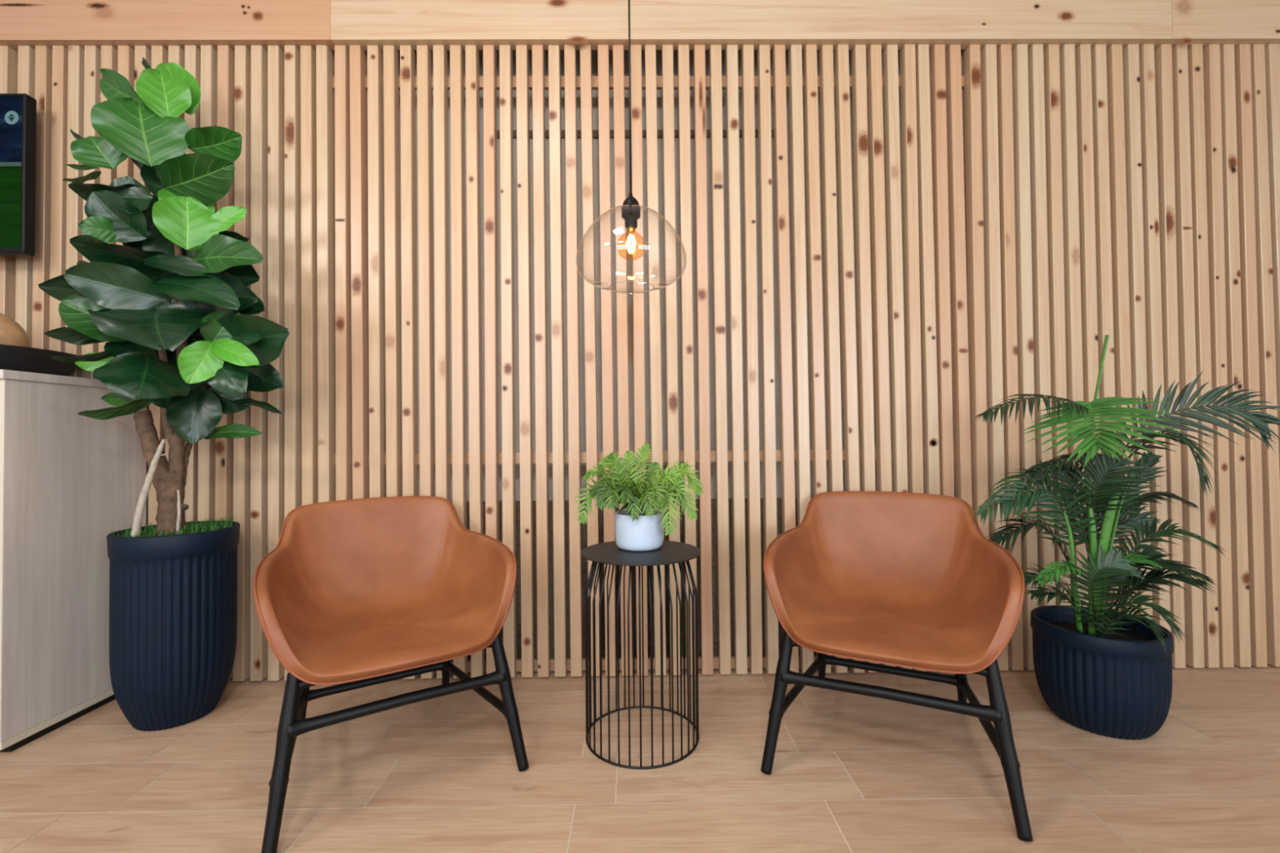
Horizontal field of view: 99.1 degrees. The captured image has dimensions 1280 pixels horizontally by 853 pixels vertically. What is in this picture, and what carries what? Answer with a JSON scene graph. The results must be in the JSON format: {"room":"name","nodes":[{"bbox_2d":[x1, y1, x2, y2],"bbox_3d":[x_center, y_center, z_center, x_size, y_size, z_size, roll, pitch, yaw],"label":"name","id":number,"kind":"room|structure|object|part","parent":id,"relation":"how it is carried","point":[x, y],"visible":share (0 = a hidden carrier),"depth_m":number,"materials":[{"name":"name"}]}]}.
{"room":"lobby","nodes":[
{"label":"lobby","id":0,"kind":"room"},
{"bbox_2d":[0,44,1279,681],"bbox_3d":[-0.021,-0.395,2.278,6.815,2.750,0.258,-1,-1,-1],"label":"wall","id":1,"kind":"structure","parent":0,"point":[886,248],"depth_m":2.16,"materials":[{"name":"brown wood"}]},
{"bbox_2d":[0,93,36,256],"bbox_3d":[-2.829,-0.940,2.077,1.070,0.602,0.104,-1,-1,-1],"label":"television","id":2,"kind":"object","parent":1,"relation":"attached to","point":[18,112],"visible":1,"depth_m":2.03,"materials":[{"name":"black plastic"}]},
{"bbox_2d":[0,0,334,51],"bbox_3d":[-2.174,-1.624,2.149,1.928,0.248,0.061,-1,-1,-1],"label":"trim","id":3,"kind":"structure","parent":1,"relation":"attached to","point":[31,23],"depth_m":2.12,"materials":[{"name":"brown wood"}]},
{"bbox_3d":[-0.023,0.122,2.197,6.200,0.045,0.021,-1,-1,-1],"label":"rail","id":4,"kind":"part","parent":1,"relation":"part of","materials":[{"name":"brown wood"}]},
{"bbox_3d":[-0.037,-1.400,2.224,6.200,0.045,0.021,-1,-1,-1],"label":"rail","id":5,"kind":"part","parent":1,"relation":"part of","materials":[{"name":"brown wood"}]},
{"bbox_3d":[-0.015,0.949,2.183,6.200,0.044,0.021,-1,-1,-1],"label":"rail","id":6,"kind":"part","parent":1,"relation":"part of","materials":[{"name":"brown wood"}]},
{"bbox_2d":[330,0,1172,50],"bbox_3d":[0.451,-1.635,2.178,3.320,0.272,0.061,-1,-1,-1],"label":"trim","id":7,"kind":"structure","parent":1,"relation":"attached to","point":[363,23],"depth_m":2.15,"materials":[{"name":"brown wood"}]},
{"bbox_2d":[1165,0,1279,48],"bbox_3d":[2.587,-1.653,2.201,0.948,0.274,0.061,-1,-1,-1],"label":"trim","id":8,"kind":"structure","parent":1,"relation":"attached to","point":[1204,22],"depth_m":2.17,"materials":[{"name":"brown wood"}]},
{"bbox_2d":[0,663,1279,852],"bbox_3d":[0.013,0.958,-0.417,7.200,0.050,5.800,-1,-1,-1],"label":"floor","id":9,"kind":"structure","parent":0,"point":[851,773],"depth_m":1.51,"materials":[{"name":"brown wood"}]},
{"bbox_2d":[0,369,146,751],"bbox_3d":[-2.457,0.417,1.858,1.106,1.157,0.498,-1,-1,-1],"label":"base cabinet","id":10,"kind":"object","parent":9,"relation":"on","point":[69,480],"visible":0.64,"depth_m":1.78,"materials":[{"name":"laminate"}]},
{"bbox_2d":[0,344,78,375],"bbox_3d":[-2.302,-0.211,1.859,0.573,0.095,0.573,-1,-1,-1],"label":"bowl","id":11,"kind":"object","parent":10,"relation":"on","point":[12,357],"visible":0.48,"depth_m":1.84,"materials":[{"name":"black"}]},
{"bbox_2d":[0,312,30,347],"bbox_3d":[-2.280,-0.291,1.881,0.236,0.236,0.236,-1,-1,-1],"label":"decorative ball","id":12,"kind":"object","parent":11,"relation":"in","point":[11,333],"visible":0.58,"depth_m":1.89,"materials":[{"name":"beige wood"}]},
{"bbox_2d":[38,57,288,731],"bbox_3d":[-1.589,-0.166,1.831,0.835,2.305,0.461,0,-1,-15],"label":"fiddle leaf fig","id":13,"kind":"object","parent":9,"relation":"on","point":[166,300],"visible":1,"depth_m":1.79,"materials":[{"name":"plant"}]},
{"bbox_2d":[106,520,239,731],"bbox_3d":[-1.590,0.669,1.872,0.349,0.636,0.349,-1,-1,-1],"label":"planter","id":14,"kind":"object","parent":13,"relation":"attached to","point":[173,589],"depth_m":1.75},
{"bbox_2d":[253,496,528,852],"bbox_3d":[-0.770,0.614,1.677,0.675,0.727,0.721,0,-1,-33],"label":"armchair","id":15,"kind":"object","parent":9,"relation":"on","point":[364,592],"visible":1,"depth_m":1.69,"materials":[{"name":"brown leather"}]},
{"bbox_3d":[-0.837,0.783,1.277,0.038,0.376,0.139,0,-1,-3],"label":"leg","id":16,"kind":"part","parent":15,"relation":"part of","materials":[{"name":"black metal"}]},
{"bbox_3d":[-1.047,0.818,1.719,0.161,0.324,0.034,-1,-1,38],"label":"leg","id":17,"kind":"part","parent":15,"relation":"part of","materials":[{"name":"black metal"}]},
{"bbox_3d":[-0.631,0.636,1.461,0.531,0.039,0.028,0,-1,-33],"label":"seat rail","id":18,"kind":"part","parent":15,"relation":"part of","materials":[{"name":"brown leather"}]},
{"bbox_3d":[-0.696,0.819,1.946,0.034,0.324,0.161,0,-1,-14],"label":"leg","id":19,"kind":"part","parent":15,"relation":"part of","materials":[{"name":"black metal"}]},
{"bbox_3d":[-0.379,0.784,1.573,0.139,0.376,0.038,-1,-1,28],"label":"leg","id":20,"kind":"part","parent":15,"relation":"part of","materials":[{"name":"black metal"}]},
{"bbox_2d":[580,540,701,768],"bbox_3d":[0.005,0.681,1.719,0.378,0.578,0.378,-1,-1,-1],"label":"side table","id":21,"kind":"object","parent":9,"relation":"on","point":[670,552],"visible":0.91,"depth_m":1.65,"materials":[{"name":"black metal"}]},
{"bbox_2d":[573,442,703,551],"bbox_3d":[-0.003,0.222,1.754,0.415,0.340,0.220,-1,-1,-1],"label":"potted fern","id":22,"kind":"object","parent":21,"relation":"on","point":[637,528],"visible":1,"depth_m":1.71,"materials":[{"name":"green plant"}]},
{"bbox_3d":[0.003,0.192,1.747,0.371,0.264,0.180,-1,-1,-1],"label":"stem","id":23,"kind":"part","parent":22,"relation":"part of","materials":[{"name":"green plant"}]},
{"bbox_2d":[614,509,663,551],"bbox_3d":[-0.002,0.336,1.772,0.159,0.114,0.159,-1,-1,-1],"label":"pot","id":24,"kind":"object","parent":22,"relation":"attached to","point":[646,534],"depth_m":1.70,"materials":[{"name":"white ceramic"}]},
{"bbox_2d":[760,490,1033,841],"bbox_3d":[0.766,0.601,1.705,0.675,0.727,0.721,-1,-1,26],"label":"armchair","id":25,"kind":"object","parent":9,"relation":"on","point":[908,580],"visible":1,"depth_m":1.69,"materials":[{"name":"brown leather"}]},
{"bbox_3d":[0.394,0.777,1.553,0.139,0.376,0.038,0,-1,-35],"label":"leg","id":26,"kind":"part","parent":25,"relation":"part of","materials":[{"name":"black metal"}]},
{"bbox_3d":[0.662,0.807,1.963,0.034,0.324,0.161,-1,-1,7],"label":"leg","id":27,"kind":"part","parent":25,"relation":"part of","materials":[{"name":"black metal"}]},
{"bbox_3d":[0.655,0.624,1.474,0.531,0.039,0.028,-1,-1,26],"label":"seat rail","id":28,"kind":"part","parent":25,"relation":"part of","materials":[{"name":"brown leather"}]},
{"bbox_3d":[1.038,0.800,1.782,0.034,0.324,0.161,-2,-1,44],"label":"leg","id":29,"kind":"part","parent":25,"relation":"part of","materials":[{"name":"black metal"}]},
{"bbox_3d":[0.885,0.768,1.317,0.038,0.376,0.139,0,-1,-4],"label":"leg","id":30,"kind":"part","parent":25,"relation":"part of","materials":[{"name":"black metal"}]},
{"bbox_2d":[973,334,1279,739],"bbox_3d":[1.491,0.328,1.728,0.839,1.257,0.482,0,-1,-16],"label":"potted palm","id":31,"kind":"object","parent":9,"relation":"on","point":[1108,672],"visible":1,"depth_m":1.68,"materials":[{"name":"plant"}]},
{"bbox_2d":[1030,604,1173,739],"bbox_3d":[1.500,0.798,1.785,0.358,0.318,0.358,-1,-1,-1],"label":"planter","id":32,"kind":"object","parent":31,"relation":"attached to","point":[1118,684],"depth_m":1.66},
{"bbox_3d":[-0.012,-1.842,-0.368,7.200,0.050,5.800,-1,-1,-1],"label":"ceiling","id":33,"kind":"structure","parent":0,"visible":0},
{"bbox_2d":[576,0,686,293],"bbox_3d":[-0.033,-1.109,1.750,0.351,1.339,0.351,-1,-1,20],"label":"pendant lamp","id":34,"kind":"object","parent":33,"relation":"hanging from","point":[630,209],"visible":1,"depth_m":1.74,"materials":[{"name":"clear glass"}]},
{"bbox_3d":[-0.034,-1.242,1.752,0.006,1.045,0.006,-1,-1,-1],"label":"cord","id":35,"kind":"part","parent":34,"relation":"part of","materials":[{"name":"black metal"}]},
{"bbox_2d":[621,192,640,228],"bbox_3d":[-0.029,-0.691,1.742,0.062,0.113,0.062,-1,-1,-1],"label":"socket","id":36,"kind":"object","parent":34,"relation":"attached to","point":[630,214],"depth_m":1.72,"materials":[{"name":"black plastic"}]},
{"bbox_3d":[-0.028,-0.566,1.740,0.351,0.248,0.351,-1,-1,-1],"label":"lamp shade","id":37,"kind":"part","parent":34,"relation":"part of","materials":[{"name":"clear glass"}]}
]}

